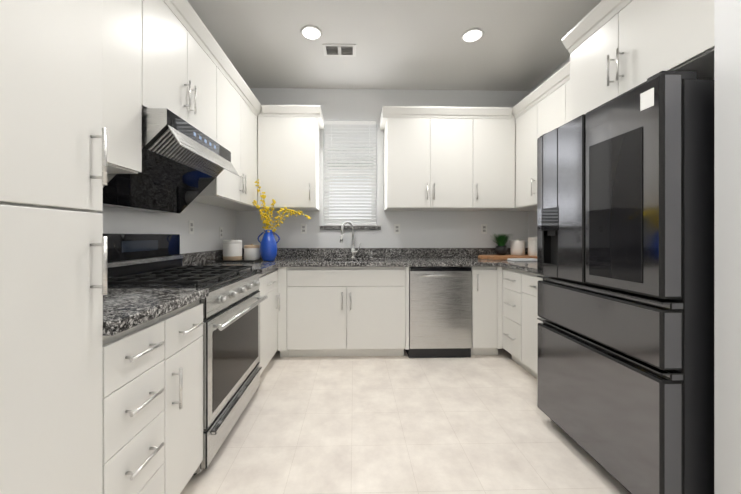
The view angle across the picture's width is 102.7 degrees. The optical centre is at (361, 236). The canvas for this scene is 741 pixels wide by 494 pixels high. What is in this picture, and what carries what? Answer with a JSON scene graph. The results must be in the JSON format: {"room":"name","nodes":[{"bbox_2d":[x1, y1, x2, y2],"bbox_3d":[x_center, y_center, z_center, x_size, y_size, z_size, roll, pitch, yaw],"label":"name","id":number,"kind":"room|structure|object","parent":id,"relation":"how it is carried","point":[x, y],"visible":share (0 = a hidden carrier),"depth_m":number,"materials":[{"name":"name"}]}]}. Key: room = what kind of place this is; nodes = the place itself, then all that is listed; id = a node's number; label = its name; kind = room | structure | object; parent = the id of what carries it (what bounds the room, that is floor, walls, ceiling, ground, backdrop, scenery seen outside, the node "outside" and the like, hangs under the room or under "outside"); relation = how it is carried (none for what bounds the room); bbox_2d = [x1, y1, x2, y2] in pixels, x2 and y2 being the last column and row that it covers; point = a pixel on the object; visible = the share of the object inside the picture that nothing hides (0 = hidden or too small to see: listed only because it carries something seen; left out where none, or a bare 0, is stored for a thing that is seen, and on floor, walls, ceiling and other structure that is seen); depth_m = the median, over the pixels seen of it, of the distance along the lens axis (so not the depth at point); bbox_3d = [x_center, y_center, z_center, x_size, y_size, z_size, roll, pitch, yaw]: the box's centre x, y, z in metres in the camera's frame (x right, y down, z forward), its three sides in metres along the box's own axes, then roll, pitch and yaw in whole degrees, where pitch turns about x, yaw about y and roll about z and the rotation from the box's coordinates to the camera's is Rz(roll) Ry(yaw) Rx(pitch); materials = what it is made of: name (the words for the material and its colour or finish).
{"room":"kitchen","nodes":[
{"label":"kitchen","id":0,"kind":"room"},
{"bbox_2d":[96,201,236,253],"bbox_3d":[-1.444,-0.270,0.822,0.150,2.870,5.150,0,0,-1],"label":"wall","id":1,"kind":"structure","parent":0,"point":[208,220],"depth_m":2.37,"materials":[{"name":"white paint"}]},
{"bbox_2d":[103,0,141,173],"bbox_3d":[-1.173,-0.815,1.118,0.403,1.040,0.554,0,0,-1],"label":"upper cabinet","id":2,"kind":"object","parent":1,"relation":"attached to","point":[122,71],"visible":0.21,"depth_m":1.28,"materials":[{"name":"white wood"}]},
{"bbox_2d":[103,108,238,213],"bbox_3d":[-1.131,-0.388,1.777,0.517,0.446,0.735,0,0,-1],"label":"range hood","id":3,"kind":"object","parent":1,"relation":"attached to","point":[185,164],"visible":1,"depth_m":1.65,"materials":[{"name":"silver metal"}]},
{"bbox_2d":[142,0,223,141],"bbox_3d":[-1.188,-0.975,1.772,0.403,0.720,0.754,0,0,-1],"label":"upper cabinet","id":4,"kind":"object","parent":1,"relation":"attached to","point":[182,53],"visible":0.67,"depth_m":1.69,"materials":[{"name":"white wood"}]},
{"bbox_2d":[189,220,193,233],"bbox_3d":[-1.403,-0.075,2.449,0.006,0.114,0.070,0,0,-1],"label":"electrical outlet","id":5,"kind":"object","parent":1,"relation":"attached to","point":[191,226],"visible":1,"depth_m":2.45,"materials":[{"name":"white plastic"}]},
{"bbox_2d":[219,227,222,238],"bbox_3d":[-1.416,-0.035,2.999,0.006,0.114,0.070,0,0,-1],"label":"electrical outlet","id":6,"kind":"object","parent":1,"relation":"attached to","point":[220,232],"visible":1,"depth_m":2.98,"materials":[{"name":"white plastic"}]},
{"bbox_2d":[193,61,259,208],"bbox_3d":[-1.235,-0.780,2.601,0.349,0.970,0.900,0,0,-1],"label":"upper cabinet","id":7,"kind":"object","parent":1,"relation":"attached to","point":[238,108],"depth_m":2.52,"materials":[{"name":"white wood"}]},
{"bbox_2d":[233,209,263,210],"bbox_3d":[-1.249,-0.780,3.225,0.349,0.970,0.350,0,0,-1],"label":"upper cabinet","id":8,"kind":"object","parent":1,"relation":"attached to","point":[233,209],"depth_m":3.26,"materials":[{"name":"white"}]},
{"bbox_2d":[237,88,528,247],"bbox_3d":[0.266,-0.270,3.513,3.695,2.870,0.150,0,0,-1],"label":"wall","id":9,"kind":"structure","parent":0,"point":[440,229],"depth_m":3.44,"materials":[{"name":"white paint"}]},
{"bbox_2d":[258,105,323,210],"bbox_3d":[-0.747,-0.815,3.211,0.650,1.040,0.403,0,0,-1],"label":"upper cabinet","id":10,"kind":"object","parent":9,"relation":"attached to","point":[288,156],"visible":0.96,"depth_m":3.06,"materials":[{"name":"white wood"}]},
{"bbox_2d":[300,224,306,233],"bbox_3d":[-0.664,-0.085,3.412,0.070,0.114,0.006,0,0,-1],"label":"electrical outlet","id":11,"kind":"object","parent":9,"relation":"attached to","point":[303,228],"visible":1,"depth_m":3.41,"materials":[{"name":"white plastic"}]},
{"bbox_2d":[324,125,376,225],"bbox_3d":[-0.129,-0.733,3.531,0.619,1.222,0.045,0,0,-1],"label":"window","id":12,"kind":"structure","parent":9,"relation":"in","point":[371,189],"depth_m":3.52,"materials":[{"name":"white"}]},
{"bbox_2d":[324,121,376,225],"bbox_3d":[-0.127,-0.734,3.469,0.609,1.218,0.050,0,0,-1],"label":"window blinds","id":13,"kind":"object","parent":12,"relation":"attached to","point":[360,133],"visible":0.98,"depth_m":3.46,"materials":[{"name":"white plastic"}]},
{"bbox_2d":[320,226,380,229],"bbox_3d":[-0.127,-0.099,3.455,0.701,0.045,0.097,0,0,-1],"label":"window sill","id":14,"kind":"structure","parent":9,"relation":"attached to","point":[350,228],"depth_m":3.41,"materials":[{"name":"stone"}]},
{"bbox_2d":[394,224,399,233],"bbox_3d":[0.415,-0.085,3.437,0.070,0.114,0.006,0,0,-1],"label":"electrical outlet","id":15,"kind":"object","parent":9,"relation":"attached to","point":[396,228],"visible":1,"depth_m":3.44,"materials":[{"name":"white plastic"}]},
{"bbox_2d":[384,114,475,210],"bbox_3d":[0.718,-0.780,3.272,0.899,0.970,0.349,0,0,-1],"label":"upper cabinet","id":16,"kind":"object","parent":9,"relation":"attached to","point":[443,158],"depth_m":3.10,"materials":[{"name":"white wood"}]},
{"bbox_2d":[481,224,486,233],"bbox_3d":[1.435,-0.085,3.461,0.070,0.114,0.006,0,0,-1],"label":"electrical outlet","id":17,"kind":"object","parent":9,"relation":"attached to","point":[483,228],"visible":1,"depth_m":3.46,"materials":[{"name":"white plastic"}]},
{"bbox_2d":[464,114,514,210],"bbox_3d":[1.392,-0.780,3.288,0.450,0.970,0.349,0,0,-1],"label":"upper cabinet","id":18,"kind":"object","parent":9,"relation":"attached to","point":[495,133],"depth_m":3.11,"materials":[{"name":"white wood"}]},
{"bbox_2d":[187,0,601,90],"bbox_3d":[0.326,-1.745,0.938,3.695,0.080,5.300,0,0,-1],"label":"ceiling","id":19,"kind":"structure","parent":0,"point":[422,45],"depth_m":2.59,"materials":[{"name":"white paint"}]},
{"bbox_2d":[300,25,322,40],"bbox_3d":[-0.417,-1.699,2.482,0.184,0.012,0.184,0,0,-1],"label":"recessed light","id":20,"kind":"object","parent":19,"relation":"in","point":[311,32],"visible":1,"depth_m":2.47,"materials":[{"name":"white plastic"}]},
{"bbox_2d":[322,44,355,56],"bbox_3d":[-0.198,-1.697,2.712,0.300,0.015,0.170,0,0,-1],"label":"ceiling vent","id":21,"kind":"object","parent":19,"relation":"in","point":[339,49],"visible":1,"depth_m":2.69,"materials":[{"name":"white"}]},
{"bbox_2d":[461,28,483,42],"bbox_3d":[0.943,-1.699,2.513,0.184,0.012,0.184,0,0,-1],"label":"recessed light","id":22,"kind":"object","parent":19,"relation":"in","point":[472,35],"visible":1,"depth_m":2.51,"materials":[{"name":"white plastic"}]},
{"bbox_2d":[180,348,630,493],"bbox_3d":[0.326,1.205,0.939,3.695,0.080,5.300,0,0,-1],"label":"floor","id":23,"kind":"structure","parent":0,"point":[472,424],"depth_m":1.73,"materials":[{"name":"tile"}]},
{"bbox_2d":[0,0,106,493],"bbox_3d":[-1.012,-0.085,0.244,0.683,2.500,1.200,0,0,-1],"label":"pantry cabinet","id":24,"kind":"object","parent":23,"relation":"on","point":[53,239],"visible":1,"depth_m":0.71,"materials":[{"name":"white wood"}]},
{"bbox_2d":[103,316,164,493],"bbox_3d":[-1.038,0.727,0.983,0.666,0.877,0.273,0,0,-1],"label":"base cabinet","id":25,"kind":"object","parent":23,"relation":"on","point":[133,411],"visible":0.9,"depth_m":0.97,"materials":[{"name":"painted wood"},{"name":"nickel"}]},
{"bbox_2d":[103,260,214,335],"bbox_3d":[-1.048,0.211,1.128,0.653,0.152,0.564,0,0,-1],"label":"countertop","id":26,"kind":"structure","parent":25,"relation":"on","point":[125,309],"depth_m":1.12,"materials":[{"name":"grey stone"}]},
{"bbox_2d":[160,300,203,493],"bbox_3d":[-1.044,0.727,1.266,0.666,0.877,0.287,0,0,-1],"label":"base cabinet","id":27,"kind":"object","parent":23,"relation":"on","point":[183,393],"depth_m":1.24,"materials":[{"name":"white wood"}]},
{"bbox_2d":[103,233,267,475],"bbox_3d":[-1.036,0.575,1.817,0.704,1.180,0.806,0,0,-1],"label":"range","id":28,"kind":"object","parent":23,"relation":"on","point":[231,302],"visible":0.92,"depth_m":1.69,"materials":[{"name":"silver metal"}]},
{"bbox_2d":[257,268,279,374],"bbox_3d":[-1.081,0.727,2.814,0.666,0.877,1.180,0,0,-1],"label":"base cabinet","id":29,"kind":"object","parent":23,"relation":"on","point":[268,287],"visible":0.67,"depth_m":2.49,"materials":[{"name":"white wood"}]},
{"bbox_2d":[182,248,282,273],"bbox_3d":[-1.077,0.211,2.479,0.657,0.152,0.512,0,0,-1],"label":"countertop","id":30,"kind":"structure","parent":29,"relation":"on","point":[262,267],"depth_m":2.68,"materials":[{"name":"grey stone"}]},
{"bbox_2d":[216,258,261,261],"bbox_3d":[-1.199,0.237,2.964,0.360,0.018,0.320,0,0,-1],"label":"tray","id":31,"kind":"object","parent":30,"relation":"on","point":[242,260],"visible":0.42,"depth_m":2.81,"materials":[{"name":"black wood"}]},
{"bbox_2d":[223,239,241,259],"bbox_3d":[-1.271,0.131,2.932,0.178,0.217,0.178,0,0,-1],"label":"canister","id":32,"kind":"object","parent":31,"relation":"on","point":[232,249],"visible":0.94,"depth_m":2.86,"materials":[{"name":"beige ceramic"}]},
{"bbox_2d":[244,244,259,259],"bbox_3d":[-1.105,0.159,2.996,0.149,0.162,0.149,0,0,-1],"label":"canister","id":33,"kind":"object","parent":31,"relation":"on","point":[251,251],"visible":0.96,"depth_m":2.93,"materials":[{"name":"white ceramic"}]},
{"bbox_2d":[252,179,310,260],"bbox_3d":[-0.774,-0.156,2.943,0.557,0.804,0.212,0,0,-1],"label":"vase","id":34,"kind":"object","parent":30,"relation":"on","point":[268,247],"visible":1,"depth_m":2.91,"materials":[{"name":"blue ceramic"}]},
{"bbox_2d":[283,248,498,266],"bbox_3d":[0.276,0.211,3.102,3.391,0.152,0.669,0,0,-1],"label":"countertop","id":35,"kind":"structure","parent":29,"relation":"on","point":[292,257],"depth_m":3.39,"materials":[{"name":"grey stone"}]},
{"bbox_2d":[340,221,360,257],"bbox_3d":[-0.118,0.038,3.291,0.235,0.417,0.213,0,0,-1],"label":"faucet","id":36,"kind":"object","parent":35,"relation":"on","point":[353,251],"visible":0.96,"depth_m":3.34,"materials":[{"name":"silver metal"}]},
{"bbox_2d":[478,255,536,259],"bbox_3d":[1.616,0.228,3.244,0.652,0.036,0.350,0,0,-1],"label":"cutting board","id":37,"kind":"object","parent":35,"relation":"on","point":[498,257],"visible":0.73,"depth_m":3.09,"materials":[{"name":"brown wood"}]},
{"bbox_2d":[493,233,513,254],"bbox_3d":[1.582,0.088,3.353,0.289,0.247,0.274,0,0,-1],"label":"potted plant","id":38,"kind":"object","parent":37,"relation":"on","point":[501,248],"visible":1,"depth_m":3.31,"materials":[{"name":"green plant"}]},
{"bbox_2d":[510,239,524,255],"bbox_3d":[1.753,0.122,3.323,0.145,0.177,0.145,0,0,-1],"label":"canister","id":39,"kind":"object","parent":37,"relation":"on","point":[517,246],"visible":1,"depth_m":3.27,"materials":[{"name":"white ceramic"}]},
{"bbox_2d":[528,236,536,255],"bbox_3d":[1.867,0.105,3.175,0.141,0.212,0.141,0,0,-1],"label":"canister","id":40,"kind":"object","parent":37,"relation":"on","point":[532,246],"visible":0.69,"depth_m":3.13,"materials":[{"name":"white ceramic"}]},
{"bbox_2d":[278,267,408,356],"bbox_3d":[-0.171,0.726,3.093,1.237,0.877,0.666,0,0,-1],"label":"base cabinet","id":41,"kind":"object","parent":23,"relation":"on","point":[343,311],"visible":0.98,"depth_m":2.80,"materials":[{"name":"white wood"}]},
{"bbox_2d":[406,267,471,357],"bbox_3d":[0.750,0.731,3.092,0.598,0.868,0.654,0,0,-1],"label":"dishwasher","id":42,"kind":"object","parent":23,"relation":"on","point":[440,312],"visible":0.92,"depth_m":2.82,"materials":[{"name":"grey metal"}]},
{"bbox_2d":[471,267,501,354],"bbox_3d":[1.197,0.726,3.125,0.288,0.877,0.666,0,0,-1],"label":"base cabinet","id":43,"kind":"object","parent":23,"relation":"on","point":[486,310],"visible":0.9,"depth_m":2.83,"materials":[{"name":"white wood"}]},
{"bbox_2d":[502,267,530,372],"bbox_3d":[1.641,0.727,2.995,0.666,0.877,0.946,0,0,-1],"label":"base cabinet","id":44,"kind":"object","parent":23,"relation":"on","point":[512,311],"visible":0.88,"depth_m":2.65,"materials":[{"name":"white wood"}]},
{"bbox_2d":[522,271,544,378],"bbox_3d":[1.658,0.727,2.268,0.666,0.877,0.504,0,0,-1],"label":"base cabinet","id":45,"kind":"object","parent":23,"relation":"on","point":[530,320],"visible":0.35,"depth_m":2.38,"materials":[{"name":"white wood"}]},
{"bbox_2d":[499,248,540,274],"bbox_3d":[1.659,0.211,2.407,0.657,0.152,0.784,0,0,-1],"label":"countertop","id":46,"kind":"structure","parent":45,"relation":"on","point":[527,266],"depth_m":2.66,"materials":[{"name":"grey stone"}]},
{"bbox_2d":[507,258,536,260],"bbox_3d":[1.637,0.235,2.975,0.280,0.021,0.150,0,0,-1],"label":"folded towel","id":47,"kind":"object","parent":46,"relation":"on","point":[521,259],"visible":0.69,"depth_m":2.91,"materials":[{"name":"white fabric"}]},
{"bbox_2d":[537,71,713,493],"bbox_3d":[1.558,0.265,1.518,0.864,1.800,0.770,0,0,-1],"label":"fridge","id":48,"kind":"object","parent":23,"relation":"on","point":[625,223],"visible":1,"depth_m":1.23,"materials":[{"name":"black metal"}]},
{"bbox_2d":[529,0,740,493],"bbox_3d":[1.740,-0.270,0.896,0.870,2.870,5.150,0,0,-1],"label":"wall","id":49,"kind":"structure","parent":0,"point":[727,246],"depth_m":1.05,"materials":[{"name":"white paint"}]},
{"bbox_2d":[503,208,536,210],"bbox_3d":[1.793,-0.780,3.296,0.349,0.970,0.350,0,0,-1],"label":"upper cabinet","id":50,"kind":"object","parent":49,"relation":"attached to","point":[514,209],"depth_m":3.34,"materials":[{"name":"white wood"}]},
{"bbox_2d":[515,101,536,208],"bbox_3d":[1.801,-0.780,2.938,0.349,0.970,0.367,0,0,-1],"label":"upper cabinet","id":51,"kind":"object","parent":49,"relation":"attached to","point":[525,119],"depth_m":2.94,"materials":[{"name":"white wood"}]},
{"bbox_2d":[535,73,569,204],"bbox_3d":[1.814,-0.780,2.385,0.349,0.970,0.739,0,0,-1],"label":"upper cabinet","id":52,"kind":"object","parent":49,"relation":"attached to","point":[541,110],"depth_m":2.54,"materials":[{"name":"white wood"}]},
{"bbox_2d":[562,0,713,120],"bbox_3d":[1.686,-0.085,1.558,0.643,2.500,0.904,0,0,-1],"label":"upper cabinet","id":53,"kind":"object","parent":49,"relation":"attached to","point":[615,48],"visible":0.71,"depth_m":1.55,"materials":[{"name":"white wood"}]},
{"label":"outside","id":54,"kind":"structure","parent":0,"visible":0},
{"bbox_2d":[327,134,372,218],"bbox_3d":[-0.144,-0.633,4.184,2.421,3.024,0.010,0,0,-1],"label":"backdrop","id":55,"kind":"structure","parent":54,"point":[349,189],"depth_m":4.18,"materials":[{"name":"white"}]}
]}

